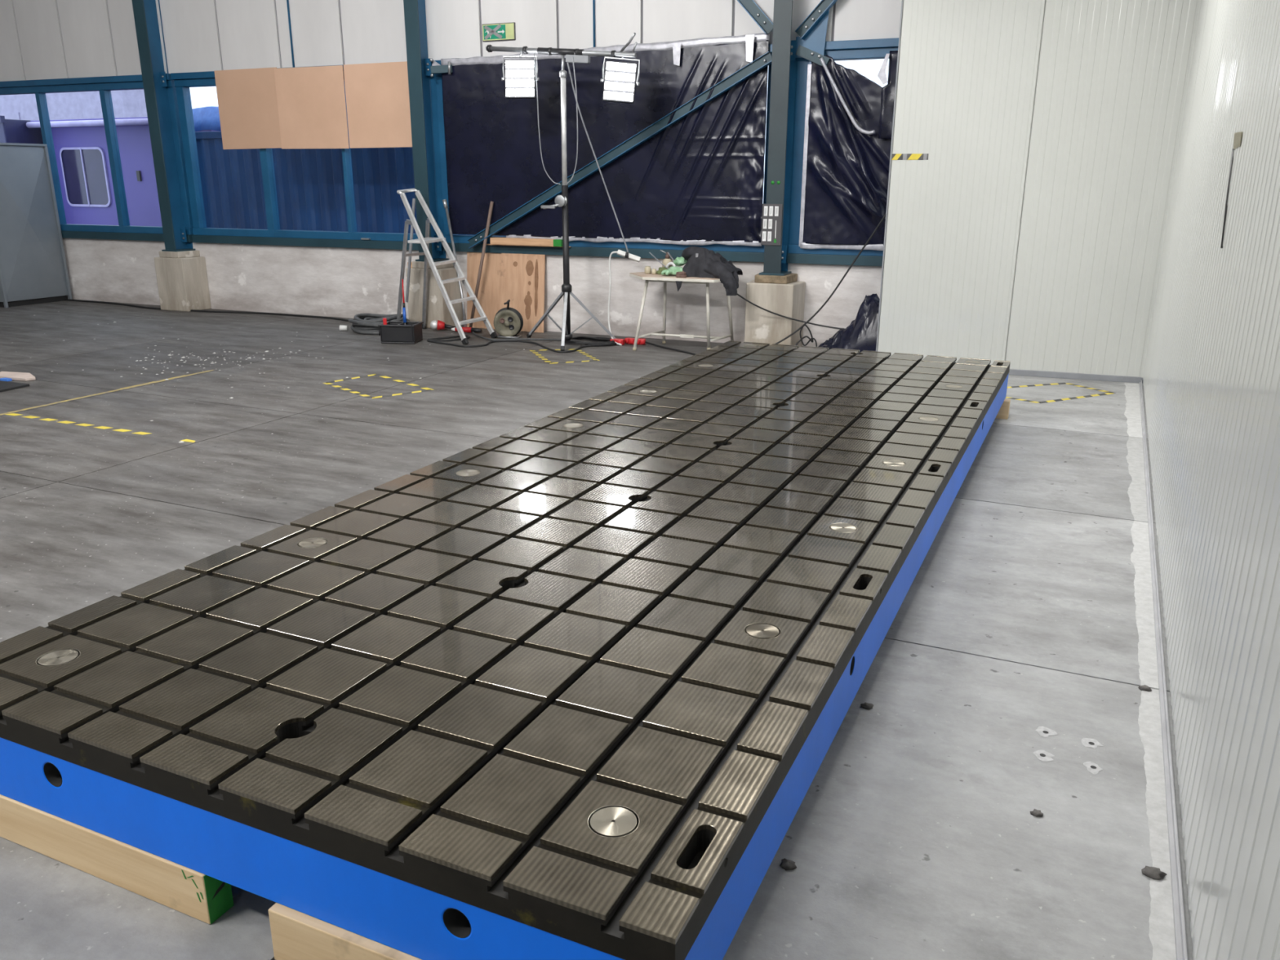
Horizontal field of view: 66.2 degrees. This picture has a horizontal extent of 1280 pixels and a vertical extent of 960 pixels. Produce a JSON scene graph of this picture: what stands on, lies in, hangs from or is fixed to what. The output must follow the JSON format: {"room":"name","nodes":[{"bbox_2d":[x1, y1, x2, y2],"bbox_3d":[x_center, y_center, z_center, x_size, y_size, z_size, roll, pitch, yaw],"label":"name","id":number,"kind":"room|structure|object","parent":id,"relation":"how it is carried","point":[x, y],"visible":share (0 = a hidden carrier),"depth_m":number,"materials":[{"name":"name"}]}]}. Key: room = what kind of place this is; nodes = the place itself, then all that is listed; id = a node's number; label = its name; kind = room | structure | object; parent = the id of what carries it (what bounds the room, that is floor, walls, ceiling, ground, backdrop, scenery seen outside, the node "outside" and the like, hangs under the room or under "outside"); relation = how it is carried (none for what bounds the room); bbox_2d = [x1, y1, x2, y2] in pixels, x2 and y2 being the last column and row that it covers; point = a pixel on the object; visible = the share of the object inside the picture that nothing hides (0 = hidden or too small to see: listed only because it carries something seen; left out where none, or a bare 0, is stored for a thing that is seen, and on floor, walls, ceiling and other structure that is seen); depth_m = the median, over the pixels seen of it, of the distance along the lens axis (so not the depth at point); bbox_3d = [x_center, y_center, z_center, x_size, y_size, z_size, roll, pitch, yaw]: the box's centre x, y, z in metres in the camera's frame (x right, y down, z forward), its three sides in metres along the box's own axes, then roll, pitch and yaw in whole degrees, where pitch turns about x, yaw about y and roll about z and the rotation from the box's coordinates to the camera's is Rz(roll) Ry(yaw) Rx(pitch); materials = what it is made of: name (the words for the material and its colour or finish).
{"room":"workspace","nodes":[
{"label":"workspace","id":0,"kind":"room"},
{"bbox_2d":[0,0,902,346],"bbox_3d":[-3.459,-4.711,11.828,18.800,5.500,0.287,7,18,21],"label":"wall","id":1,"kind":"structure","parent":0,"point":[40,39],"depth_m":11.69,"materials":[{"name":"paint"}]},
{"bbox_2d":[0,73,193,242],"bbox_3d":[-7.995,-4.479,13.778,4.250,2.113,0.190,7,18,21],"label":"window","id":2,"kind":"structure","parent":1,"relation":"in","point":[104,85],"depth_m":13.46,"materials":[{"name":"blue metal"}]},
{"bbox_2d":[170,64,438,250],"bbox_3d":[-4.193,-4.007,12.276,3.880,2.113,0.195,7,18,21],"label":"window","id":3,"kind":"structure","parent":1,"relation":"in","point":[273,235],"depth_m":12.60,"materials":[{"name":"blue metal"}]},
{"bbox_2d":[214,66,281,149],"bbox_3d":[-4.876,-4.625,12.262,0.985,0.941,0.012,7,18,21],"label":"panel","id":4,"kind":"object","parent":3,"relation":"attached to","point":[247,104],"visible":1,"depth_m":12.26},
{"bbox_2d":[274,65,349,148],"bbox_3d":[-3.979,-4.500,11.895,1.020,0.931,0.012,7,18,21],"label":"panel","id":5,"kind":"object","parent":3,"relation":"attached to","point":[311,100],"visible":1,"depth_m":11.88,"materials":[{"name":"wood"}]},
{"bbox_2d":[343,61,412,148],"bbox_3d":[-3.051,-4.396,11.543,0.965,0.935,0.012,7,18,21],"label":"panel","id":6,"kind":"object","parent":3,"relation":"attached to","point":[377,94],"visible":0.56,"depth_m":11.54,"materials":[{"name":"wood"}]},
{"bbox_2d":[481,22,515,41],"bbox_3d":[-1.553,-4.921,10.793,0.410,0.176,0.029,7,18,21],"label":"exit sign","id":7,"kind":"object","parent":1,"relation":"attached to","point":[500,31],"visible":1,"depth_m":10.78,"materials":[{"name":"green plastic"}]},
{"bbox_2d":[434,44,772,262],"bbox_3d":[-0.468,-3.546,10.809,4.020,2.113,0.190,7,18,21],"label":"window","id":8,"kind":"structure","parent":1,"relation":"in","point":[582,248],"depth_m":11.01,"materials":[{"name":"blue metal"}]},
{"bbox_2d":[486,244,570,247],"bbox_3d":[-1.306,-2.698,11.310,1.120,0.010,0.039,7,18,21],"label":"ledge","id":9,"kind":"object","parent":8,"relation":"on","point":[486,244],"visible":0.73,"depth_m":11.28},
{"bbox_2d":[489,237,562,246],"bbox_3d":[-1.291,-2.728,11.254,0.920,0.078,0.108,7,18,21],"label":"timber lath","id":10,"kind":"object","parent":9,"relation":"on","point":[494,241],"visible":0.91,"depth_m":11.20,"materials":[{"name":"beige wood"}]},
{"bbox_2d":[431,32,769,246],"bbox_3d":[-0.539,-3.634,10.654,3.900,2.059,0.067,7,18,21],"label":"plastic sheet","id":11,"kind":"object","parent":8,"relation":"attached to","point":[699,180],"visible":0.92,"depth_m":10.58,"materials":[{"name":"black plastic"}]},
{"bbox_2d":[786,37,898,266],"bbox_3d":[3.335,-3.075,9.309,3.830,2.113,0.190,7,18,21],"label":"window","id":12,"kind":"structure","parent":1,"relation":"in","point":[866,49],"depth_m":9.91,"materials":[{"name":"blue metal"}]},
{"bbox_2d":[799,50,897,250],"bbox_3d":[2.375,-3.154,9.504,1.646,1.841,0.162,7,18,21],"label":"plastic sheet","id":13,"kind":"object","parent":12,"relation":"attached to","point":[849,116],"visible":0.54,"depth_m":9.66,"materials":[{"name":"black plastic"}]},
{"bbox_2d":[0,300,1192,959],"bbox_3d":[-6.564,0.124,5.623,17.950,0.140,16.746,8,19,24],"label":"floor","id":14,"kind":"structure","parent":0,"point":[915,835],"depth_m":4.32,"materials":[{"name":"concrete"}]},
{"bbox_2d":[0,380,29,391],"bbox_3d":[-5.537,-0.808,8.408,0.530,0.019,0.303,6,18,20],"label":"board","id":15,"kind":"object","parent":14,"relation":"on","point":[4,385],"visible":1,"depth_m":8.37,"materials":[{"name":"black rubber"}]},
{"bbox_2d":[0,371,35,381],"bbox_3d":[-5.584,-0.931,8.794,0.509,0.029,0.199,6,18,18],"label":"scrap","id":16,"kind":"object","parent":14,"relation":"on","point":[23,376],"visible":1,"depth_m":8.72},
{"bbox_2d":[0,142,72,307],"bbox_3d":[-9.053,-3.605,13.859,1.300,2.159,0.990,8,19,24],"label":"partition panel","id":17,"kind":"object","parent":14,"relation":"on","point":[33,269],"visible":1,"depth_m":13.64,"materials":[{"name":"grey metal"}]},
{"bbox_2d":[4,413,150,435],"bbox_3d":[-4.116,-0.411,7.161,1.496,0.001,0.055,8,19,23],"label":"tape","id":18,"kind":"object","parent":14,"relation":"on","point":[11,414],"visible":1,"depth_m":7.12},
{"bbox_2d":[0,369,214,415],"bbox_3d":[-4.421,-0.759,8.294,0.060,0.001,2.050,8,19,24],"label":"yellow line","id":19,"kind":"object","parent":14,"relation":"on","point":[153,382],"visible":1,"depth_m":8.27,"materials":[{"name":"paint"}]},
{"bbox_2d":[0,794,233,924],"bbox_3d":[-1.706,0.896,2.673,1.525,0.139,0.075,8,19,24],"label":"timber beam","id":20,"kind":"structure","parent":14,"relation":"on","point":[197,895],"depth_m":2.46,"materials":[{"name":"beige wood"}]},
{"bbox_2d":[0,340,1010,959],"bbox_3d":[0.410,-0.048,5.073,2.245,0.276,6.509,8,19,24],"label":"plate","id":21,"kind":"object","parent":20,"relation":"on","point":[571,683],"visible":1,"depth_m":2.73,"materials":[{"name":"metal"}]},
{"bbox_2d":[131,0,195,251],"bbox_3d":[-6.195,-5.332,12.530,0.260,4.700,0.329,7,18,21],"label":"steel column","id":22,"kind":"structure","parent":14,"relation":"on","point":[145,15],"depth_m":12.70,"materials":[{"name":"metal"}]},
{"bbox_2d":[153,250,211,311],"bbox_3d":[-6.209,-2.705,13.307,0.568,0.780,0.368,7,18,21],"label":"concrete plinth","id":23,"kind":"object","parent":14,"relation":"on","point":[182,281],"visible":0.92,"depth_m":13.17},
{"bbox_2d":[64,298,348,321],"bbox_3d":[-6.013,-2.312,13.289,6.401,0.044,0.282,8,18,23],"label":"cable","id":24,"kind":"object","parent":14,"relation":"on","point":[68,300],"visible":0.73,"depth_m":13.07,"materials":[{"name":"black rubber"}]},
{"bbox_2d":[29,315,452,442],"bbox_3d":[-5.146,-1.317,10.093,7.556,0.008,4.935,8,19,24],"label":"flakes","id":25,"kind":"object","parent":14,"relation":"on","point":[33,315],"visible":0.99,"depth_m":9.74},
{"bbox_2d":[268,902,422,959],"bbox_3d":[-0.412,1.081,2.084,0.907,0.139,0.076,8,19,24],"label":"timber beam","id":26,"kind":"structure","parent":14,"relation":"on","point":[296,935],"depth_m":2.17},
{"bbox_2d":[339,313,409,334],"bbox_3d":[-3.101,-1.861,11.586,0.795,0.202,0.682,8,19,24],"label":"cable coil","id":27,"kind":"object","parent":14,"relation":"on","point":[362,323],"visible":0.63,"depth_m":11.36,"materials":[{"name":"black plastic"}]},
{"bbox_2d":[323,373,434,398],"bbox_3d":[-2.289,-0.814,8.499,0.576,0.001,0.988,-15,23,-41],"label":"tape outline","id":28,"kind":"object","parent":14,"relation":"on","point":[329,383],"visible":1,"depth_m":8.44},
{"bbox_2d":[377,320,423,343],"bbox_3d":[-2.619,-1.618,10.771,0.418,0.203,0.310,2,17,6],"label":"tote","id":29,"kind":"object","parent":14,"relation":"on","point":[395,331],"visible":1,"depth_m":10.65,"materials":[{"name":"black plastic"}]},
{"bbox_2d":[401,279,406,324],"bbox_3d":[-2.592,-1.877,10.807,0.037,0.641,0.186,-1,17,-5],"label":"stick","id":30,"kind":"object","parent":29,"relation":"in","point":[403,299],"visible":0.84,"depth_m":10.79,"materials":[{"name":"metal"}]},
{"bbox_2d":[403,0,448,262],"bbox_3d":[-2.475,-4.871,11.063,0.260,4.700,0.329,7,18,21],"label":"steel column","id":31,"kind":"structure","parent":14,"relation":"on","point":[419,64],"depth_m":11.28,"materials":[{"name":"metal"}]},
{"bbox_2d":[429,58,453,76],"bbox_3d":[-2.236,-4.636,11.049,0.250,0.195,0.081,3,17,8],"label":"bracket","id":32,"kind":"object","parent":31,"relation":"attached to","point":[437,68],"visible":1,"depth_m":11.04,"materials":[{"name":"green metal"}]},
{"bbox_2d":[405,260,462,328],"bbox_3d":[-2.489,-2.244,11.840,0.568,0.780,0.368,7,18,21],"label":"concrete plinth","id":33,"kind":"object","parent":14,"relation":"on","point":[437,308],"visible":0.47,"depth_m":11.69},
{"bbox_2d":[430,320,456,329],"bbox_3d":[-2.319,-1.828,11.577,0.304,0.123,0.123,-4,18,-15],"label":"plug","id":34,"kind":"object","parent":14,"relation":"on","point":[438,325],"visible":0.96,"depth_m":11.52,"materials":[{"name":"plastic"}]},
{"bbox_2d":[396,188,497,344],"bbox_3d":[-2.210,-2.411,10.995,1.388,1.630,0.569,15,22,40],"label":"step ladder","id":35,"kind":"object","parent":14,"relation":"on","point":[424,242],"visible":0.92,"depth_m":11.07,"materials":[{"name":"metal"}]},
{"bbox_2d":[442,199,467,333],"bbox_3d":[-2.142,-2.488,11.435,0.059,1.495,0.527,-10,20,-31],"label":"metal pole","id":36,"kind":"object","parent":14,"relation":"on","point":[444,201],"visible":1,"depth_m":11.41,"materials":[{"name":"metal"}]},
{"bbox_2d":[451,327,482,333],"bbox_3d":[-2.020,-1.749,11.441,0.378,0.066,0.066,5,18,15],"label":"plug","id":37,"kind":"object","parent":14,"relation":"on","point":[468,330],"visible":0.91,"depth_m":11.41,"materials":[{"name":"red plastic"}]},
{"bbox_2d":[469,200,493,327],"bbox_3d":[-1.855,-2.495,11.462,0.353,1.462,0.038,-3,17,-12],"label":"rusty pipe","id":38,"kind":"object","parent":14,"relation":"on","point":[490,212],"visible":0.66,"depth_m":11.43,"materials":[{"name":"metal"}]},
{"bbox_2d":[466,252,501,328],"bbox_3d":[-1.645,-2.239,11.610,0.920,0.908,0.100,7,18,21],"label":"plywood sheet","id":39,"kind":"object","parent":14,"relation":"on","point":[489,295],"visible":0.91,"depth_m":11.67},
{"bbox_2d":[493,299,523,338],"bbox_3d":[-1.494,-1.819,11.056,0.331,0.428,0.186,3,17,8],"label":"cable reel","id":40,"kind":"object","parent":14,"relation":"on","point":[508,321],"visible":1,"depth_m":11.01,"materials":[{"name":"grey plastic"}]},
{"bbox_2d":[426,334,616,352],"bbox_3d":[-1.347,-1.477,10.629,2.094,0.032,0.671,6,18,17],"label":"cable","id":41,"kind":"object","parent":14,"relation":"on","point":[432,340],"visible":0.98,"depth_m":10.69,"materials":[{"name":"black rubber"}]},
{"bbox_2d":[501,253,545,333],"bbox_3d":[-1.372,-2.193,11.479,0.570,0.898,0.103,7,18,21],"label":"plywood sheet","id":42,"kind":"object","parent":14,"relation":"on","point":[515,286],"visible":0.8,"depth_m":11.46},
{"bbox_2d":[512,258,537,319],"bbox_3d":[-1.336,-2.223,11.447,0.337,0.692,0.065,7,18,21],"label":"stain","id":43,"kind":"object","parent":42,"relation":"attached to","point":[529,267],"visible":1,"depth_m":11.41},
{"bbox_2d":[471,331,589,342],"bbox_3d":[-1.383,-1.578,10.969,1.722,0.019,0.440,10,20,30],"label":"cable","id":44,"kind":"object","parent":14,"relation":"on","point":[473,332],"visible":0.81,"depth_m":10.92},
{"bbox_2d":[485,44,636,351],"bbox_3d":[-0.837,-2.907,10.176,1.664,3.034,0.715,8,19,24],"label":"stand","id":45,"kind":"object","parent":14,"relation":"on","point":[580,55],"visible":0.99,"depth_m":10.15,"materials":[{"name":"grey metal"}]},
{"bbox_2d":[501,52,539,98],"bbox_3d":[-1.220,-4.140,10.023,0.384,0.468,0.129,1,17,4],"label":"floodlight","id":46,"kind":"object","parent":45,"relation":"hanging from","point":[518,75],"visible":1,"depth_m":9.99,"materials":[{"name":"white plastic"}]},
{"bbox_2d":[533,53,560,184],"bbox_3d":[-0.944,-3.680,10.040,0.272,1.271,0.032,8,19,24],"label":"cable","id":47,"kind":"object","parent":45,"relation":"hanging from","point":[534,53],"visible":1,"depth_m":10.10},
{"bbox_2d":[565,56,577,185],"bbox_3d":[-0.697,-3.619,9.932,0.149,1.224,0.021,8,19,24],"label":"cable","id":48,"kind":"object","parent":45,"relation":"hanging from","point":[572,56],"visible":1,"depth_m":9.89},
{"bbox_2d":[566,62,628,252],"bbox_3d":[-0.433,-3.325,10.194,0.630,1.899,0.076,-2,17,-6],"label":"lead","id":49,"kind":"object","parent":45,"relation":"hanging from","point":[566,62],"visible":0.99,"depth_m":10.21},
{"bbox_2d":[600,56,639,103],"bbox_3d":[-0.194,-3.928,9.627,0.385,0.454,0.129,2,17,5],"label":"floodlight","id":50,"kind":"object","parent":45,"relation":"hanging from","point":[620,77],"visible":1,"depth_m":9.59,"materials":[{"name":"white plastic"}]},
{"bbox_2d":[618,32,637,52],"bbox_3d":[-0.105,-4.254,9.584,0.085,0.179,0.254,-14,22,-39],"label":"stick","id":51,"kind":"object","parent":45,"relation":"attached to","point":[628,43],"visible":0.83,"depth_m":9.57,"materials":[{"name":"metal"}]},
{"bbox_2d":[529,348,599,364],"bbox_3d":[-0.787,-1.270,10.007,0.530,0.001,0.846,-6,18,-19],"label":"tape outline","id":52,"kind":"object","parent":14,"relation":"on","point":[535,352],"visible":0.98,"depth_m":9.91},
{"bbox_2d":[564,336,615,346],"bbox_3d":[-0.568,-1.515,10.708,0.653,0.055,0.392,8,19,24],"label":"cable tangle","id":53,"kind":"object","parent":14,"relation":"on","point":[606,341],"visible":0.81,"depth_m":10.60,"materials":[{"name":"black rubber"}]},
{"bbox_2d":[609,338,624,345],"bbox_3d":[-0.246,-1.499,10.657,0.150,0.061,0.083,6,18,18],"label":"block","id":54,"kind":"object","parent":14,"relation":"on","point":[618,340],"visible":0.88,"depth_m":10.62,"materials":[{"name":"red plastic"}]},
{"bbox_2d":[608,249,640,346],"bbox_3d":[-0.188,-1.955,10.542,0.360,0.997,0.245,4,17,11],"label":"power strip","id":55,"kind":"object","parent":14,"relation":"on","point":[626,255],"visible":1,"depth_m":10.55,"materials":[{"name":"white plastic"}]},
{"bbox_2d":[624,337,635,344],"bbox_3d":[-0.102,-1.515,10.709,0.120,0.061,0.083,12,21,34],"label":"plug","id":56,"kind":"object","parent":14,"relation":"on","point":[628,340],"visible":0.91,"depth_m":10.68,"materials":[{"name":"red plastic"}]},
{"bbox_2d":[636,337,645,344],"bbox_3d":[0.005,-1.503,10.672,0.110,0.061,0.083,2,17,7],"label":"block","id":57,"kind":"object","parent":14,"relation":"on","point":[640,341],"visible":0.66,"depth_m":10.64,"materials":[{"name":"red plastic"}]},
{"bbox_2d":[644,341,696,355],"bbox_3d":[0.623,-1.132,9.501,0.330,0.038,2.703,-5,18,-18],"label":"cable","id":58,"kind":"object","parent":14,"relation":"on","point":[646,342],"visible":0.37,"depth_m":10.35,"materials":[{"name":"black rubber"}]},
{"bbox_2d":[629,271,733,351],"bbox_3d":[0.413,-1.778,10.374,1.133,0.764,0.738,5,18,16],"label":"work table","id":59,"kind":"object","parent":14,"relation":"on","point":[664,278],"visible":0.66,"depth_m":10.26,"materials":[{"name":"white paint"}]},
{"bbox_2d":[644,266,651,273],"bbox_3d":[0.083,-2.217,10.367,0.072,0.075,0.070,8,19,24],"label":"pot","id":60,"kind":"object","parent":59,"relation":"on","point":[647,269],"visible":1,"depth_m":10.34,"materials":[{"name":"ceramic"}]},
{"bbox_2d":[656,266,674,275],"bbox_3d":[0.282,-2.190,10.278,0.265,0.077,0.123,8,19,24],"label":"rag","id":61,"kind":"object","parent":59,"relation":"on","point":[660,268],"visible":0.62,"depth_m":10.27,"materials":[{"name":"fabric"}]},
{"bbox_2d":[660,249,674,267],"bbox_3d":[0.295,-2.317,10.415,0.112,0.239,0.147,-11,20,-32],"label":"spray can","id":62,"kind":"object","parent":59,"relation":"on","point":[667,260],"visible":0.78,"depth_m":10.39,"materials":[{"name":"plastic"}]},
{"bbox_2d":[661,266,682,275],"bbox_3d":[0.330,-2.147,10.082,0.258,0.090,0.163,8,19,24],"label":"glove","id":63,"kind":"object","parent":59,"relation":"on","point":[672,270],"visible":0.79,"depth_m":10.05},
{"bbox_2d":[675,280,682,291],"bbox_3d":[0.394,-1.959,9.941,0.070,0.105,0.008,8,19,24],"label":"cloth tail","id":64,"kind":"object","parent":59,"relation":"hanging from","point":[678,283],"visible":1,"depth_m":9.93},
{"bbox_2d":[673,256,687,266],"bbox_3d":[0.417,-2.267,10.191,0.106,0.102,0.130,-15,23,-41],"label":"glove","id":65,"kind":"object","parent":59,"relation":"on","point":[679,261],"visible":0.98,"depth_m":10.16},
{"bbox_2d":[675,271,687,277],"bbox_3d":[0.420,-2.093,9.978,0.128,0.064,0.086,8,19,24],"label":"glove","id":66,"kind":"object","parent":59,"relation":"on","point":[678,274],"visible":1,"depth_m":9.95,"materials":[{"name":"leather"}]},
{"bbox_2d":[681,246,742,295],"bbox_3d":[0.740,-2.165,10.103,0.718,0.463,0.490,8,19,24],"label":"jacket","id":67,"kind":"object","parent":59,"relation":"on","point":[701,262],"visible":0.99,"depth_m":9.95,"materials":[{"name":"black fabric"}]},
{"bbox_2d":[737,293,845,329],"bbox_3d":[1.564,-1.725,9.967,1.264,0.384,0.128,2,17,7],"label":"cable","id":68,"kind":"object","parent":67,"relation":"hanging from","point":[740,295],"visible":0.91,"depth_m":10.00,"materials":[{"name":"black rubber"}]},
{"bbox_2d":[744,273,805,347],"bbox_3d":[1.401,-1.761,10.306,0.568,0.780,0.368,7,18,21],"label":"concrete plinth","id":69,"kind":"object","parent":14,"relation":"on","point":[784,295],"visible":0.73,"depth_m":10.14,"materials":[{"name":"concrete"}]},
{"bbox_2d":[759,0,796,275],"bbox_3d":[1.415,-4.389,9.529,0.260,4.700,0.329,7,18,21],"label":"steel column","id":70,"kind":"structure","parent":14,"relation":"on","point":[784,61],"depth_m":9.74,"materials":[{"name":"metal"}]},
{"bbox_2d":[466,51,772,248],"bbox_3d":[-0.360,-3.465,10.585,3.611,1.990,0.076,7,18,21],"label":"diagonal brace","id":71,"kind":"object","parent":70,"relation":"attached to","point":[764,60],"visible":0.96,"depth_m":10.47,"materials":[{"name":"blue metal"}]},
{"bbox_2d":[737,0,773,34],"bbox_3d":[0.670,-5.140,9.653,1.398,1.455,0.076,7,18,21],"label":"diagonal brace","id":72,"kind":"object","parent":70,"relation":"attached to","point":[750,6],"visible":0.91,"depth_m":9.64,"materials":[{"name":"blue metal"}]},
{"bbox_2d":[760,204,782,245],"bbox_3d":[1.333,-2.585,9.946,0.207,0.405,0.012,7,18,21],"label":"switch panel","id":73,"kind":"object","parent":70,"relation":"attached to","point":[771,218],"visible":1,"depth_m":9.94,"materials":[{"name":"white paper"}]},
{"bbox_2d":[795,9,830,66],"bbox_3d":[1.673,-4.272,9.494,0.348,0.541,0.073,7,18,21],"label":"gusset plate","id":74,"kind":"object","parent":70,"relation":"attached to","point":[811,48],"visible":1,"depth_m":9.52,"materials":[{"name":"blue metal"}]},
{"bbox_2d":[795,0,837,39],"bbox_3d":[2.093,-4.849,9.127,1.278,1.334,0.076,7,18,21],"label":"diagonal brace","id":75,"kind":"object","parent":70,"relation":"attached to","point":[820,10],"visible":1,"depth_m":9.45,"materials":[{"name":"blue metal"}]},
{"bbox_2d":[779,857,796,870],"bbox_3d":[0.388,1.002,2.562,0.045,0.016,0.035,8,19,24],"label":"chip","id":76,"kind":"object","parent":14,"relation":"on","point":[788,864],"visible":1,"depth_m":2.56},
{"bbox_2d":[795,324,817,346],"bbox_3d":[1.716,-1.454,10.112,0.265,0.287,0.099,8,19,24],"label":"cable loop","id":77,"kind":"object","parent":14,"relation":"on","point":[809,330],"visible":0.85,"depth_m":10.13,"materials":[{"name":"black rubber"}]},
{"bbox_2d":[775,213,885,344],"bbox_3d":[1.291,-1.764,9.137,1.065,1.462,2.259,13,21,37],"label":"cable","id":78,"kind":"object","parent":14,"relation":"on","point":[884,216],"visible":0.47,"depth_m":9.80,"materials":[{"name":"black rubber"}]},
{"bbox_2d":[817,293,879,354],"bbox_3d":[2.167,-1.569,9.880,0.824,0.661,0.520,8,19,24],"label":"heap","id":79,"kind":"object","parent":14,"relation":"on","point":[860,335],"visible":0.58,"depth_m":9.69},
{"bbox_2d":[860,702,873,709],"bbox_3d":[0.772,0.766,3.342,0.043,0.013,0.035,8,19,24],"label":"chip","id":80,"kind":"object","parent":14,"relation":"on","point":[867,705],"visible":1,"depth_m":3.33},
{"bbox_2d":[995,399,1010,419],"bbox_3d":[2.339,-0.592,7.584,0.963,0.139,0.080,8,19,24],"label":"timber beam","id":81,"kind":"structure","parent":14,"relation":"on","point":[1003,413],"depth_m":7.37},
{"bbox_2d":[1030,808,1043,817],"bbox_3d":[1.121,0.941,2.778,0.036,0.011,0.028,8,19,24],"label":"chip","id":82,"kind":"object","parent":14,"relation":"on","point":[1037,813],"visible":1,"depth_m":2.77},
{"bbox_2d":[1033,749,1053,761],"bbox_3d":[1.259,0.859,3.062,0.059,0.001,0.061,-9,19,-27],"label":"anchor hole","id":83,"kind":"object","parent":14,"relation":"on","point":[1042,755],"visible":1,"depth_m":3.06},
{"bbox_2d":[1035,726,1057,737],"bbox_3d":[1.321,0.818,3.197,0.062,0.001,0.064,-2,17,-8],"label":"anchor hole","id":84,"kind":"object","parent":14,"relation":"on","point":[1043,731],"visible":1,"depth_m":3.19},
{"bbox_2d":[1005,382,1113,403],"bbox_3d":[3.437,-0.748,8.344,1.031,0.001,0.616,-8,19,-26],"label":"tape outline","id":85,"kind":"object","parent":14,"relation":"on","point":[1106,392],"visible":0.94,"depth_m":8.25},
{"bbox_2d":[1081,737,1103,748],"bbox_3d":[1.442,0.839,3.130,0.066,0.001,0.062,8,19,24],"label":"anchor hole","id":86,"kind":"object","parent":14,"relation":"on","point":[1086,742],"visible":1,"depth_m":3.13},
{"bbox_2d":[1083,761,1102,774],"bbox_3d":[1.384,0.879,3.000,0.049,0.001,0.066,-3,17,-11],"label":"anchor hole","id":87,"kind":"object","parent":14,"relation":"on","point":[1092,767],"visible":1,"depth_m":3.00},
{"bbox_2d":[1137,684,1151,691],"bbox_3d":[1.782,0.732,3.466,0.043,0.012,0.032,8,19,24],"label":"chip","id":88,"kind":"object","parent":14,"relation":"on","point":[1144,687],"visible":1,"depth_m":3.46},
{"bbox_2d":[1141,865,1166,879],"bbox_3d":[1.328,1.012,2.537,0.059,0.017,0.044,8,19,24],"label":"chip","id":89,"kind":"object","parent":14,"relation":"on","point":[1153,873],"visible":1,"depth_m":2.53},
{"bbox_2d":[875,0,1199,377],"bbox_3d":[3.397,-3.630,8.367,2.336,5.460,0.130,6,18,19],"label":"wall","id":90,"kind":"structure","parent":0,"point":[1029,233],"depth_m":8.60,"materials":[{"name":"metal"}]},
{"bbox_2d":[891,153,928,159],"bbox_3d":[2.440,-2.922,8.881,0.322,0.053,0.001,6,18,19],"label":"tape","id":91,"kind":"object","parent":90,"relation":"attached to","point":[894,156],"visible":1,"depth_m":8.88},
{"bbox_2d":[1008,368,1142,383],"bbox_3d":[3.368,-1.005,9.097,2.330,0.052,0.022,6,18,19],"label":"baseboard","id":92,"kind":"structure","parent":90,"relation":"attached to","point":[1012,371],"depth_m":8.88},
{"bbox_2d":[1141,0,1279,959],"bbox_3d":[1.559,-1.664,1.915,0.143,5.460,14.054,8,19,24],"label":"wall","id":93,"kind":"structure","parent":0,"point":[1211,373],"depth_m":2.83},
{"bbox_2d":[1138,380,1187,959],"bbox_3d":[1.562,0.896,2.897,0.019,0.030,13.500,8,19,24],"label":"baseboard","id":94,"kind":"structure","parent":93,"relation":"attached to","point":[1181,951],"depth_m":3.06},
{"bbox_2d":[1220,148,1234,248],"bbox_3d":[2.232,-1.072,3.731,0.007,0.362,0.226,8,19,24],"label":"hanging cable","id":95,"kind":"object","parent":93,"relation":"attached to","point":[1233,149],"depth_m":3.74,"materials":[{"name":"black rubber"}]},
{"bbox_2d":[1233,131,1241,149],"bbox_3d":[2.241,-1.276,3.687,0.001,0.063,0.330,8,19,24],"label":"tape patch","id":96,"kind":"object","parent":93,"relation":"attached to","point":[1237,140],"visible":1,"depth_m":3.68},
{"label":"outside","id":97,"kind":"structure","parent":0,"visible":0},
{"bbox_3d":[-0.963,-7.440,30.874,65.000,0.200,35.700,8,19,24],"label":"ground","id":98,"kind":"structure","parent":97,"visible":0},
{"bbox_2d":[0,115,43,144],"bbox_3d":[-13.728,-5.947,20.546,5.470,2.900,2.340,8,19,24],"label":"container","id":99,"kind":"object","parent":98,"relation":"on","point":[11,131],"visible":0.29,"depth_m":18.36,"materials":[{"name":"metal"}]},
{"bbox_2d":[0,88,147,120],"bbox_3d":[-24.725,-13.062,38.054,16.700,6.200,2.200,8,19,24],"label":"building","id":100,"kind":"structure","parent":98,"relation":"on","point":[126,103],"depth_m":34.68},
{"bbox_2d":[26,116,218,226],"bbox_3d":[-8.827,-5.497,19.148,4.600,2.790,2.894,8,19,24],"label":"cabin","id":101,"kind":"object","parent":98,"relation":"on","point":[80,145],"visible":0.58,"depth_m":18.27,"materials":[{"name":"purple metal"}]},
{"bbox_2d":[136,170,142,181],"bbox_3d":[-9.153,-5.554,17.943,0.080,0.180,0.030,8,19,24],"label":"vent","id":102,"kind":"object","parent":101,"relation":"attached to","point":[139,173],"depth_m":17.93,"materials":[{"name":"black plastic"}]},
{"bbox_2d":[195,131,504,235],"bbox_3d":[-3.757,-4.041,15.105,6.128,2.480,2.430,8,19,24],"label":"shipping container","id":103,"kind":"object","parent":98,"relation":"on","point":[310,189],"visible":0.06,"depth_m":14.23,"materials":[{"name":"metal"}]},
{"bbox_2d":[191,106,221,131],"bbox_3d":[-5.219,-5.417,14.741,3.201,0.389,1.206,8,19,24],"label":"tarp","id":104,"kind":"object","parent":103,"relation":"on","point":[207,117],"visible":0.07,"depth_m":14.79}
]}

